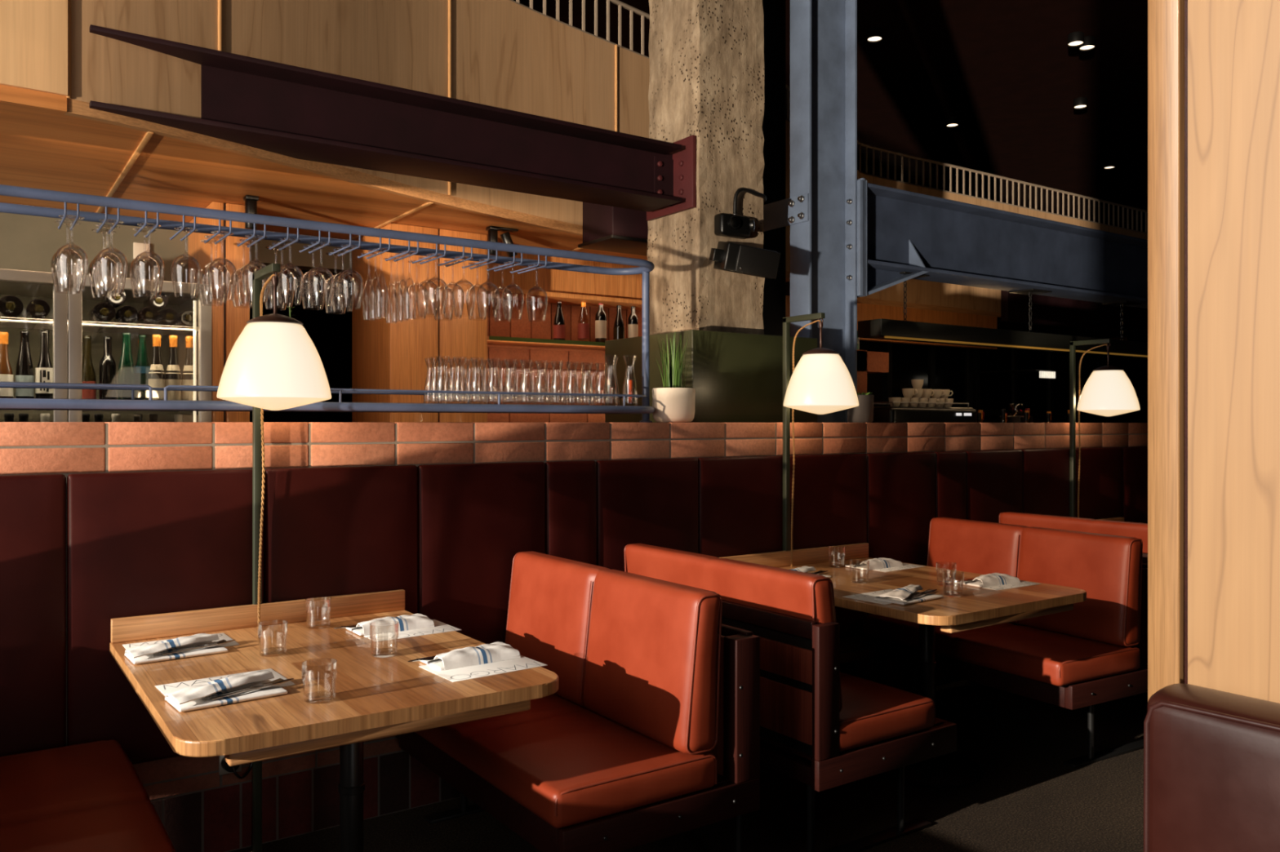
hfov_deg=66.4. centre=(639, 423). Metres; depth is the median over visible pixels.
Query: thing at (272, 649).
tumbler
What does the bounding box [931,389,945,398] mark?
coffee cup
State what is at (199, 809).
wall
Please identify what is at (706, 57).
concrete column
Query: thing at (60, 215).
wine glass
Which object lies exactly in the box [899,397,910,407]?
coffee cup
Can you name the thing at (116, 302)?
bottle
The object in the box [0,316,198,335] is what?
wire shelf
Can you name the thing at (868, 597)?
menu card
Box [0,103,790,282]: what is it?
ceiling
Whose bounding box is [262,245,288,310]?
wine glass
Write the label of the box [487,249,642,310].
wall
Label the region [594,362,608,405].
glass carafe
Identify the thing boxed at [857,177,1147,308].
beam
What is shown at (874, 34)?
recessed light
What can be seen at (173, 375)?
wine bottle
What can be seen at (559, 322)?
wine bottle
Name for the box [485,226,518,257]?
track light
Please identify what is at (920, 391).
coffee cup
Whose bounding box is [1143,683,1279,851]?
booth seat back
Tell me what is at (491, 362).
glass carafe
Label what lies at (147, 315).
bottle
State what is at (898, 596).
napkin
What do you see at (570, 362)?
glass carafe
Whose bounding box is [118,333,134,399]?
wine bottle
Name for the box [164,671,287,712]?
napkin
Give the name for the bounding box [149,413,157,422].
wine bottle
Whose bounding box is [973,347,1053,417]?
window
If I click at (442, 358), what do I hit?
glass carafe
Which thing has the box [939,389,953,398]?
coffee cup
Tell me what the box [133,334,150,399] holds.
wine bottle
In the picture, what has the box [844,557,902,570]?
napkin
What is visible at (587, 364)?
glass carafe
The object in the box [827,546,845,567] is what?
tumbler
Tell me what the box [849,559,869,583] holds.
tumbler
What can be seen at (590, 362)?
glass carafe
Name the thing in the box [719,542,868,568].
backsplash
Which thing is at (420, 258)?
wine glass
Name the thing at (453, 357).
glass carafe
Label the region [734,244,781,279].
grille
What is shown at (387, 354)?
cabinet
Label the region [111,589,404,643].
backsplash
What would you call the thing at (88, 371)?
wine bottle
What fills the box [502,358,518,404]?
glass carafe
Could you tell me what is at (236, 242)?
wine glass
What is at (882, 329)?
beam
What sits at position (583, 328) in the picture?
wine bottle
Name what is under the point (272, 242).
wine glass
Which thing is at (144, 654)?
napkin
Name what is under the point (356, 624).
knife
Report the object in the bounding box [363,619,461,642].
menu card
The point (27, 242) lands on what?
wall
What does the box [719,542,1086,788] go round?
table
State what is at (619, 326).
wine bottle
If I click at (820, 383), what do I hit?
lamp
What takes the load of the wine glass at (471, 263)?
hanging from the glass rack
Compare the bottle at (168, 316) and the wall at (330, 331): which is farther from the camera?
the wall at (330, 331)
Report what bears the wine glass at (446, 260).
hanging from the glass rack
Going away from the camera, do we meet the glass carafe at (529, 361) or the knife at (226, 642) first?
the knife at (226, 642)
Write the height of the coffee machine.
0.468 m
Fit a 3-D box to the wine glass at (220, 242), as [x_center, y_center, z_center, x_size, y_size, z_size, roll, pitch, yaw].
[-1.561,-0.548,3.564,0.094,0.236,0.094,0,0,-35]
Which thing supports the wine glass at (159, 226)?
hanging from the glass rack
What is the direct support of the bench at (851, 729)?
on the floor
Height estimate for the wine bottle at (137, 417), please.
0.301 m
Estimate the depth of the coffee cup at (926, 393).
6.99 m
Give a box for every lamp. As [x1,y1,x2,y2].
[216,262,331,851]
[782,312,858,567]
[1069,338,1140,517]
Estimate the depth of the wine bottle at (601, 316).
6.79 m
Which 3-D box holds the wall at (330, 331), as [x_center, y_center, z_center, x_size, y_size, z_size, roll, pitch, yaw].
[-2.663,-0.430,7.038,1.750,3.700,2.400,0,0,-35]
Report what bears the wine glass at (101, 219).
hanging from the glass rack
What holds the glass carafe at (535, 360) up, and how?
on the glass rack
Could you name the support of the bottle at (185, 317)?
on the cooler
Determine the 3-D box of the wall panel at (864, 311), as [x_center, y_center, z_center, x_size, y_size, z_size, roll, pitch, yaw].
[2.312,-0.960,9.340,3.450,0.360,0.090,0,0,-35]
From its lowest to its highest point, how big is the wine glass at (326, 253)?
0.236 m
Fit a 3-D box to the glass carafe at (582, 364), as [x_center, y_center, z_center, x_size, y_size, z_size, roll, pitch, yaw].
[-0.246,-0.172,4.443,0.064,0.188,0.064,0,0,-35]
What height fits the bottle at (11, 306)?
0.088 m
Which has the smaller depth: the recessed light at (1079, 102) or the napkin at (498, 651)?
the napkin at (498, 651)
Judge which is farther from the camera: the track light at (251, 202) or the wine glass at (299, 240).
the track light at (251, 202)
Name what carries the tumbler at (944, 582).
on the table at (978, 607)
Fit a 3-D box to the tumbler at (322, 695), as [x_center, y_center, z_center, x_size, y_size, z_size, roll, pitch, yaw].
[-0.775,0.624,2.365,0.081,0.092,0.081,0,0,-33]
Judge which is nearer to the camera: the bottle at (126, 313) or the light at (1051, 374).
the bottle at (126, 313)
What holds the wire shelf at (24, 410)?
attached to the cooler
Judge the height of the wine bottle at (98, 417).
0.301 m
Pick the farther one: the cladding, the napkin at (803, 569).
the cladding
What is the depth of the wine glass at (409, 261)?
4.01 m
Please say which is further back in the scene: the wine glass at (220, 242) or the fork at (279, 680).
the wine glass at (220, 242)
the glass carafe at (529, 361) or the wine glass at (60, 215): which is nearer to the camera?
the wine glass at (60, 215)
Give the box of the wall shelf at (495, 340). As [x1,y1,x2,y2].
[487,336,604,350]
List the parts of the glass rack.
shelf plate, guard rail, rail, rail, post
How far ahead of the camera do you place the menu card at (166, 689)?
2.51 m
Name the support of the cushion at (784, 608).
on the bench at (851, 729)
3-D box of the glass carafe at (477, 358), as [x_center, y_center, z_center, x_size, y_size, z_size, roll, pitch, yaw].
[-0.697,-0.172,4.035,0.064,0.188,0.064,0,0,-35]
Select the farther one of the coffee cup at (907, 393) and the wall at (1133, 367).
the wall at (1133, 367)
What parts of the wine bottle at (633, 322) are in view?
bottle glass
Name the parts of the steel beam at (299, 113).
plate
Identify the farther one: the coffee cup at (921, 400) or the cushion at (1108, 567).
the coffee cup at (921, 400)
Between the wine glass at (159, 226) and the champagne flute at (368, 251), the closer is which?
the wine glass at (159, 226)
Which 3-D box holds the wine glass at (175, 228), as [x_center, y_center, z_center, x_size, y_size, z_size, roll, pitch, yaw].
[-1.548,-0.548,3.336,0.094,0.236,0.094,0,0,-35]
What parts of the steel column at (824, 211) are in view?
splice plate, shim plate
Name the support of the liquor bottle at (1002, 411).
on the countertop
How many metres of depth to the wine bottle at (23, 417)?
3.98 m
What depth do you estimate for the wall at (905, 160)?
15.99 m
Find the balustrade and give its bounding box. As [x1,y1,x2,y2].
[510,0,1147,234]
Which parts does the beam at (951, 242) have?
plate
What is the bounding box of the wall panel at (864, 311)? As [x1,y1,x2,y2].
[786,295,996,350]
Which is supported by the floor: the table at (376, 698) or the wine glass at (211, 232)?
the table at (376, 698)
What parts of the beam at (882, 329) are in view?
chain, hanger plate, chain, hanger plate, hanger plate, chain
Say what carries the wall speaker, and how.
attached to the concrete column at (706, 57)
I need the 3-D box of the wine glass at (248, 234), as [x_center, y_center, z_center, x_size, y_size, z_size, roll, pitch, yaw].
[-1.361,-0.548,3.470,0.094,0.236,0.094,0,0,-35]
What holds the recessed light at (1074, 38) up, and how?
in the ceiling at (1010, 74)
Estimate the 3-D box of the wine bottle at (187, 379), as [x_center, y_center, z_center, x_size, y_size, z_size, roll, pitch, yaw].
[-1.996,-0.230,4.336,0.067,0.311,0.067,0,0,-35]
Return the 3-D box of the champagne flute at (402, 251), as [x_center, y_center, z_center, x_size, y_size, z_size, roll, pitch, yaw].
[-0.892,-0.535,3.791,0.060,0.262,0.060,0,0,-35]
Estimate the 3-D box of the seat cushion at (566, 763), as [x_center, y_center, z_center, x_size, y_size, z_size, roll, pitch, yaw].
[-0.326,1.004,3.157,0.553,0.112,1.163,0,0,-35]
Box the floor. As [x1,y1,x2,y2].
[230,679,1147,851]
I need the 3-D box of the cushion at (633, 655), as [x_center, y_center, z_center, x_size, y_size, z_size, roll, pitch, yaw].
[-0.143,0.722,3.285,0.144,0.460,1.161,0,0,-35]
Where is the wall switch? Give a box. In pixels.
[133,242,150,260]
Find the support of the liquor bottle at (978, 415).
on the countertop
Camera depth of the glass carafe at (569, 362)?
4.22 m
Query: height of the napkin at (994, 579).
0.044 m
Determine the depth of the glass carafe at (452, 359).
4.06 m
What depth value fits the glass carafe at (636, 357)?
4.42 m
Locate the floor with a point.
(1025, 799)
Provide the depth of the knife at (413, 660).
2.68 m
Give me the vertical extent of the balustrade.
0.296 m
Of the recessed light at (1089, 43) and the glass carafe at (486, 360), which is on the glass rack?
the glass carafe at (486, 360)
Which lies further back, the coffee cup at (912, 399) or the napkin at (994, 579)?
the coffee cup at (912, 399)
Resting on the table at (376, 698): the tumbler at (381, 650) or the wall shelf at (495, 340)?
the tumbler at (381, 650)
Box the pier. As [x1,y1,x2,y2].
[857,350,888,394]
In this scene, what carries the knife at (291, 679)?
on the napkin at (188, 699)
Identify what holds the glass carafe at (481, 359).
on the glass rack
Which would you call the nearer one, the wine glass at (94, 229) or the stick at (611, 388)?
the wine glass at (94, 229)
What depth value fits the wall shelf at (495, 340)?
6.51 m
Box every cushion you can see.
[414,693,715,828]
[505,551,719,754]
[625,543,839,709]
[839,672,934,752]
[863,614,1139,686]
[927,517,1142,646]
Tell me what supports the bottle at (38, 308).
on the cooler
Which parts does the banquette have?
panel, panel, panel, panel, panel, panel, panel, panel, panel, panel, panel, panel, panel, panel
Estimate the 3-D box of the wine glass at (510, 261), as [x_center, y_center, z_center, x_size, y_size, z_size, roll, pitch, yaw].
[-0.526,-0.548,4.045,0.094,0.236,0.094,0,0,-35]
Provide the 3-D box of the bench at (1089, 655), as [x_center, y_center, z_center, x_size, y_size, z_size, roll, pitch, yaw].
[1.718,0.956,4.586,0.768,0.928,1.134,0,0,-31]
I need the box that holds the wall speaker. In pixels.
[709,240,781,279]
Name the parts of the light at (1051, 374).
lamp shade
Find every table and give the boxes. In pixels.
[110,589,559,851]
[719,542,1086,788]
[1096,516,1124,521]
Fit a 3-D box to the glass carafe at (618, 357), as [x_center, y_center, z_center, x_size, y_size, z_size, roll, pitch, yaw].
[-0.129,-0.193,4.518,0.072,0.228,0.072,0,0,-35]
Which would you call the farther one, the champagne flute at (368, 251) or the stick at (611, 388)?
the stick at (611, 388)
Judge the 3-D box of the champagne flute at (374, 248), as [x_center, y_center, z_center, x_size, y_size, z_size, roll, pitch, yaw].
[-0.987,-0.535,3.730,0.060,0.262,0.060,0,0,-35]
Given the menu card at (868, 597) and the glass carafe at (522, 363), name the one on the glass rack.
the glass carafe at (522, 363)
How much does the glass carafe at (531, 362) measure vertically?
0.188 m
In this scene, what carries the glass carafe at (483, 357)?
on the glass rack
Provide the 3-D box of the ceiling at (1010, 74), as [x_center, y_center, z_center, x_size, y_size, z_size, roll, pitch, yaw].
[4.490,-4.130,6.159,21.600,0.100,15.000,0,0,-35]
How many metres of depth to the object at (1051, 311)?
10.84 m
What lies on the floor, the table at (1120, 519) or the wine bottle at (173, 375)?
the table at (1120, 519)
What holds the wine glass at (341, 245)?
hanging from the glass rack
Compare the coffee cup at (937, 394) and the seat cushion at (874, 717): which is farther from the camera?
the coffee cup at (937, 394)
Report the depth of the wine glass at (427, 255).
3.85 m
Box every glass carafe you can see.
[428,358,444,403]
[434,355,450,402]
[440,359,455,403]
[447,358,462,401]
[451,356,467,404]
[456,359,471,403]
[463,358,479,403]
[469,357,484,404]
[472,360,488,404]
[479,359,494,402]
[485,358,501,404]
[488,361,504,404]
[495,360,511,404]
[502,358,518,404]
[504,361,519,403]
[511,360,526,404]
[518,361,533,404]
[520,363,535,404]
[527,360,542,400]
[533,360,548,404]
[535,362,549,403]
[542,361,557,403]
[557,362,572,403]
[564,361,579,403]
[571,363,586,404]
[578,364,592,404]
[579,361,594,404]
[586,364,599,405]
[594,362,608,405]
[603,355,617,404]
[604,356,619,404]
[622,356,637,404]
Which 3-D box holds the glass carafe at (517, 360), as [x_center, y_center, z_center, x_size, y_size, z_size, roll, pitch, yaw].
[-0.515,-0.172,4.161,0.064,0.188,0.064,0,0,-35]
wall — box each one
[0,0,1147,317]
[0,212,642,422]
[0,422,1147,851]
[249,265,351,422]
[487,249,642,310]
[786,146,1120,282]
[859,340,1144,422]
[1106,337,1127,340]
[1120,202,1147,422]
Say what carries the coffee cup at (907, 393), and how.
on the coffee cup at (903, 399)
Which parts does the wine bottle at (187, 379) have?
bottle glass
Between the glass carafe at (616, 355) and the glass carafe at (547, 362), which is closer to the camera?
the glass carafe at (547, 362)
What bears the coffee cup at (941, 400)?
on the coffee machine
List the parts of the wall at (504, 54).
trim, panel, edge trim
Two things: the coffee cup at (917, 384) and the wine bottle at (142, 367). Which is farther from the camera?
the coffee cup at (917, 384)
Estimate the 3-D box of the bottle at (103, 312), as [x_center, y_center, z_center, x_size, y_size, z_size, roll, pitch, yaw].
[-2.357,-0.473,4.273,0.084,0.084,0.311,0,0,-35]
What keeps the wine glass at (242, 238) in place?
hanging from the glass rack
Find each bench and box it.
[0,740,175,851]
[399,551,759,851]
[624,543,956,851]
[862,517,1147,768]
[999,511,1147,564]
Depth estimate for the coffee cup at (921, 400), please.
6.96 m
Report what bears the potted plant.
on the wall at (199, 809)
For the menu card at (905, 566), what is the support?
on the table at (978, 607)
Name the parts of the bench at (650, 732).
rail, leg, rail, rail, rail, leg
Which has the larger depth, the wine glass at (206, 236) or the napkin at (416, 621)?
the wine glass at (206, 236)
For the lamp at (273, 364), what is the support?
on the floor
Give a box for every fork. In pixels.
[153,640,226,655]
[200,678,283,700]
[341,625,358,628]
[416,656,435,661]
[906,589,933,599]
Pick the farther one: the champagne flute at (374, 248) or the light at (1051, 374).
the light at (1051, 374)
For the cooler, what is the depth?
4.28 m
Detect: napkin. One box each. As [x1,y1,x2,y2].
[124,633,228,664]
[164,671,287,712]
[346,613,434,635]
[420,641,520,671]
[791,566,831,577]
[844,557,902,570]
[873,584,943,605]
[955,573,1020,587]
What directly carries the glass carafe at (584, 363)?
on the glass rack
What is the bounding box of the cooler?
[0,268,212,422]
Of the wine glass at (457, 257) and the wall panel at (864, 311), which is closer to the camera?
the wine glass at (457, 257)
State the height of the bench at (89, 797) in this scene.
0.928 m
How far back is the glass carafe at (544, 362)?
4.24 m
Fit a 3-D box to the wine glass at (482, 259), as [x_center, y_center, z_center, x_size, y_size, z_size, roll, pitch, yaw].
[-0.619,-0.548,3.981,0.094,0.236,0.094,0,0,-35]
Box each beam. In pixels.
[89,24,696,221]
[577,201,648,256]
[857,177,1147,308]
[857,271,1147,358]
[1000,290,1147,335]
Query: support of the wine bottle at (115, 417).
on the cooler
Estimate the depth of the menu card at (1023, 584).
4.03 m
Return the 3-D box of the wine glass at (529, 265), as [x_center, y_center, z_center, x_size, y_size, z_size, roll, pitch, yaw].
[-0.434,-0.548,4.113,0.094,0.236,0.094,0,0,-35]
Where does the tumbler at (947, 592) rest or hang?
on the table at (978, 607)
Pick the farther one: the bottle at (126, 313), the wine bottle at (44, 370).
the bottle at (126, 313)
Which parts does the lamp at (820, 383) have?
arm, cord, stem, lamp shade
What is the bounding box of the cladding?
[604,329,817,422]
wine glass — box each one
[51,219,84,293]
[54,214,88,290]
[88,228,119,297]
[91,223,123,296]
[95,218,127,293]
[129,227,159,297]
[133,222,164,296]
[170,226,200,298]
[197,239,225,306]
[201,235,230,302]
[207,231,236,301]
[230,242,254,308]
[235,238,263,306]
[241,234,270,302]
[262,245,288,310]
[268,242,295,307]
[276,237,303,304]
[300,245,326,310]
[307,241,334,307]
[323,252,347,312]
[329,248,355,311]
[337,244,363,309]
[404,260,428,319]
[416,257,439,316]
[423,253,448,314]
[431,262,454,319]
[440,259,464,318]
[452,256,475,316]
[466,262,488,320]
[476,258,499,317]
[491,265,513,321]
[501,261,524,319]
[525,264,547,321]
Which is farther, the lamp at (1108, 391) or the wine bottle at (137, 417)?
the lamp at (1108, 391)
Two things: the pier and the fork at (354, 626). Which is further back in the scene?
the pier
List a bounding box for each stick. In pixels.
[609,387,613,403]
[628,380,632,403]
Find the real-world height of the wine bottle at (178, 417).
0.301 m
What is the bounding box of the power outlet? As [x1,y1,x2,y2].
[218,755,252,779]
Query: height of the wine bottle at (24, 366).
0.305 m
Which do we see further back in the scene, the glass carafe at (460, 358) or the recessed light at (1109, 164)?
the recessed light at (1109, 164)
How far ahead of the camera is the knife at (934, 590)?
3.72 m
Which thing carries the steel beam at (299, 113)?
attached to the wall at (504, 54)
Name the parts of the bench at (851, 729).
rail, rail, panel, panel, leg, rail, leg, rail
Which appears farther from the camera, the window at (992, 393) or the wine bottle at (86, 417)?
the window at (992, 393)
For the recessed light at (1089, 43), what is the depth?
10.30 m
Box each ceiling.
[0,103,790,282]
[513,0,1147,207]
[786,282,1142,338]
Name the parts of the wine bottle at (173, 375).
bottle glass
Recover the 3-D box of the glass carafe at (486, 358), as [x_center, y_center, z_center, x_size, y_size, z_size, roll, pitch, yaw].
[-0.601,-0.172,4.009,0.064,0.188,0.064,0,0,-35]
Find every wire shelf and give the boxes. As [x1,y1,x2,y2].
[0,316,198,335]
[23,409,168,411]
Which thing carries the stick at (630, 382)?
in the glass carafe at (636, 357)
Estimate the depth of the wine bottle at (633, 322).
6.97 m
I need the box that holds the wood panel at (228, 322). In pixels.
[187,201,249,422]
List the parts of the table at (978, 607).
plate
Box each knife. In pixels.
[160,640,235,655]
[209,678,293,700]
[333,624,357,629]
[408,656,434,662]
[909,589,937,599]
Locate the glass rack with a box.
[0,184,654,422]
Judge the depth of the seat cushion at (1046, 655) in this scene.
4.19 m
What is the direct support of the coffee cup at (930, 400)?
on the coffee machine
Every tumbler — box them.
[257,620,287,657]
[302,658,337,704]
[305,596,331,629]
[369,620,398,657]
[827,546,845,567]
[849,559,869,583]
[936,561,956,586]
[942,570,964,597]
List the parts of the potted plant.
pot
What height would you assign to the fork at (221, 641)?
0.008 m
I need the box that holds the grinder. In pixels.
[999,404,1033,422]
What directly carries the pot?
on the wall at (199, 809)
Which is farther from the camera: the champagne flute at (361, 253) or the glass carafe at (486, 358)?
the glass carafe at (486, 358)
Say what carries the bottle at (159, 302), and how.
on the bottle at (168, 316)
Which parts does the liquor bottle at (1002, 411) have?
bottle glass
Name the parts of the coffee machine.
cup rail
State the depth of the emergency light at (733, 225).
5.14 m
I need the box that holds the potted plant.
[652,333,695,422]
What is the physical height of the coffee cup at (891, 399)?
0.065 m
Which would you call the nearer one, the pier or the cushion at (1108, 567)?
the cushion at (1108, 567)
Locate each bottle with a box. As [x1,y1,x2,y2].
[0,295,23,317]
[0,332,13,398]
[4,413,13,422]
[14,330,34,398]
[18,413,28,422]
[24,298,49,319]
[35,330,53,398]
[40,413,49,422]
[82,335,96,399]
[82,413,89,422]
[88,302,115,322]
[93,413,103,422]
[98,336,115,399]
[101,288,126,308]
[111,413,120,422]
[112,305,137,323]
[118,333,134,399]
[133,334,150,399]
[133,413,142,422]
[134,306,159,324]
[143,292,168,311]
[148,334,164,399]
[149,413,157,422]
[154,307,178,325]
[164,335,181,399]
[173,310,197,326]
[173,413,182,422]
[181,336,197,399]
[553,302,564,340]
[577,302,589,339]
[595,303,606,342]
[613,305,624,339]
[627,306,638,337]
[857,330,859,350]
[976,413,981,422]
[977,409,982,422]
[1000,408,1005,422]
[1023,412,1028,422]
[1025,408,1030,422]
[1046,413,1050,421]
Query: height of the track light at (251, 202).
0.160 m
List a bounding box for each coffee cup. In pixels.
[888,397,901,406]
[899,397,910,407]
[902,388,917,397]
[908,397,919,407]
[911,379,924,388]
[912,388,923,398]
[917,398,928,407]
[921,389,934,398]
[925,398,939,407]
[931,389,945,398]
[934,398,945,407]
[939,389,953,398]
[942,398,953,407]
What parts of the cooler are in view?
door, door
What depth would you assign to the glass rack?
3.63 m
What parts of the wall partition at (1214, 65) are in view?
edge post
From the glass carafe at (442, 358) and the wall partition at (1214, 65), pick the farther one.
the glass carafe at (442, 358)
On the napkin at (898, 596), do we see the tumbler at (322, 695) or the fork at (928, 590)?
the fork at (928, 590)
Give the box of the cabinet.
[351,222,487,422]
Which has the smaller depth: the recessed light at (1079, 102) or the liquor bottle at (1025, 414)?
the liquor bottle at (1025, 414)
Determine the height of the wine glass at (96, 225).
0.236 m
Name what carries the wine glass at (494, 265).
hanging from the glass rack
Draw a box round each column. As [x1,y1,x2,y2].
[647,0,764,335]
[761,0,786,336]
[763,0,863,422]
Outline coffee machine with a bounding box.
[871,401,976,422]
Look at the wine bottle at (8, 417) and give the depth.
3.96 m
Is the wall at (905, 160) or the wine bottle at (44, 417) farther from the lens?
the wall at (905, 160)
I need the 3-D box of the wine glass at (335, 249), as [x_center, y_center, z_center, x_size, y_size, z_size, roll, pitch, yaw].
[-1.136,-0.548,3.739,0.094,0.236,0.094,0,0,-35]
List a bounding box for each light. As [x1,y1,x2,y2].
[243,195,258,229]
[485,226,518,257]
[714,187,766,239]
[866,26,882,42]
[946,115,958,127]
[973,368,1056,378]
[1067,31,1084,46]
[1073,97,1087,108]
[1079,35,1095,50]
[1103,160,1115,168]
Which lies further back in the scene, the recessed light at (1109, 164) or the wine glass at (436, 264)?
the recessed light at (1109, 164)
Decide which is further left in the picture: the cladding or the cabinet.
the cabinet
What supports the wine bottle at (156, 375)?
in the cooler
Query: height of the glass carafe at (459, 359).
0.188 m
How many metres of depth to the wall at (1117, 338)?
13.38 m
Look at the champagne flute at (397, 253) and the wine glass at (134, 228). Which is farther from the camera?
the champagne flute at (397, 253)
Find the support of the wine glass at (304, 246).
hanging from the glass rack
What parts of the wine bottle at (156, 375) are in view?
bottle glass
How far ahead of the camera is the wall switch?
5.34 m
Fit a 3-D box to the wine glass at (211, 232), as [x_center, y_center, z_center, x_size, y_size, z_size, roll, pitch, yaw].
[-1.453,-0.548,3.403,0.094,0.236,0.094,0,0,-35]
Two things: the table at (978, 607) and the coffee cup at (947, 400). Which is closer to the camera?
the table at (978, 607)
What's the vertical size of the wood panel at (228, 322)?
2.544 m
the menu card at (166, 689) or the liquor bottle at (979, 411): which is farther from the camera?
the liquor bottle at (979, 411)
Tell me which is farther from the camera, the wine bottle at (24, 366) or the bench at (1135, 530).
the bench at (1135, 530)
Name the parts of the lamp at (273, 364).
cord, arm, lamp shade, stem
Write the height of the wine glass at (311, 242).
0.236 m
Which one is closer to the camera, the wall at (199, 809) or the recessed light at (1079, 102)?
the wall at (199, 809)
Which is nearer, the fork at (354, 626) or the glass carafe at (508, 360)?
the fork at (354, 626)
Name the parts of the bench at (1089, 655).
rail, leg, rail, leg, leg, rail, rail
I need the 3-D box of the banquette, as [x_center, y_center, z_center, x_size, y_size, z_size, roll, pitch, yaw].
[2.276,0.610,5.736,13.118,0.914,0.042,0,0,-35]
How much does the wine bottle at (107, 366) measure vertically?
0.300 m
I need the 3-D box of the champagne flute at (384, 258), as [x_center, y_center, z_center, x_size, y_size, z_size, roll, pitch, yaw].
[-1.002,-0.535,3.942,0.060,0.262,0.060,0,0,-35]
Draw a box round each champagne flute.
[360,253,375,319]
[367,250,382,319]
[373,248,388,317]
[383,257,397,323]
[389,255,404,322]
[395,253,409,320]
[401,251,416,319]
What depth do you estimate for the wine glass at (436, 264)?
4.07 m
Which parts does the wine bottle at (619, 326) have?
bottle glass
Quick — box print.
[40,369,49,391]
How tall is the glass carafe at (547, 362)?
0.188 m
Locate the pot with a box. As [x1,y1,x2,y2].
[847,392,874,422]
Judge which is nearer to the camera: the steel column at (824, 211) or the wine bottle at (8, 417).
the wine bottle at (8, 417)
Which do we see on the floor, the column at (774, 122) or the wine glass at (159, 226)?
the column at (774, 122)
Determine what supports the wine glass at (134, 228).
hanging from the glass rack
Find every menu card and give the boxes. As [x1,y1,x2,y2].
[122,632,239,649]
[155,668,295,696]
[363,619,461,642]
[418,655,547,682]
[842,589,893,604]
[872,563,924,572]
[958,580,1041,590]
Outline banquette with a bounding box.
[0,446,1147,764]
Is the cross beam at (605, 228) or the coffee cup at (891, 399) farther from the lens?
the coffee cup at (891, 399)
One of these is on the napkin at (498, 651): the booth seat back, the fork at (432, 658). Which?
the fork at (432, 658)
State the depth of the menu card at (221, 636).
2.97 m
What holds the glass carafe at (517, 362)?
on the glass rack
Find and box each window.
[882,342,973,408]
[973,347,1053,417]
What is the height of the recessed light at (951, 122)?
0.100 m
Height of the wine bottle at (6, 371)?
0.296 m
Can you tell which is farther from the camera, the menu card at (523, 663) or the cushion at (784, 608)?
the cushion at (784, 608)
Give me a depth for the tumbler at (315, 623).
3.21 m
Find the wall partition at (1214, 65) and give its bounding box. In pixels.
[1147,0,1279,703]
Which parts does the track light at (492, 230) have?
plate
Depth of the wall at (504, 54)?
4.66 m
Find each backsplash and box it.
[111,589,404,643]
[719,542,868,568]
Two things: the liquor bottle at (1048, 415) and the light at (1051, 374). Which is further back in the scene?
the light at (1051, 374)
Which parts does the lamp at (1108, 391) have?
arm, cord, stem, lamp shade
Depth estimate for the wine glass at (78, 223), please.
3.22 m
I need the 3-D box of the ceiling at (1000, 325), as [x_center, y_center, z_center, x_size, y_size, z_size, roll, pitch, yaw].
[0.472,-1.720,8.879,13.900,1.199,5.949,0,0,-35]
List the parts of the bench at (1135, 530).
rail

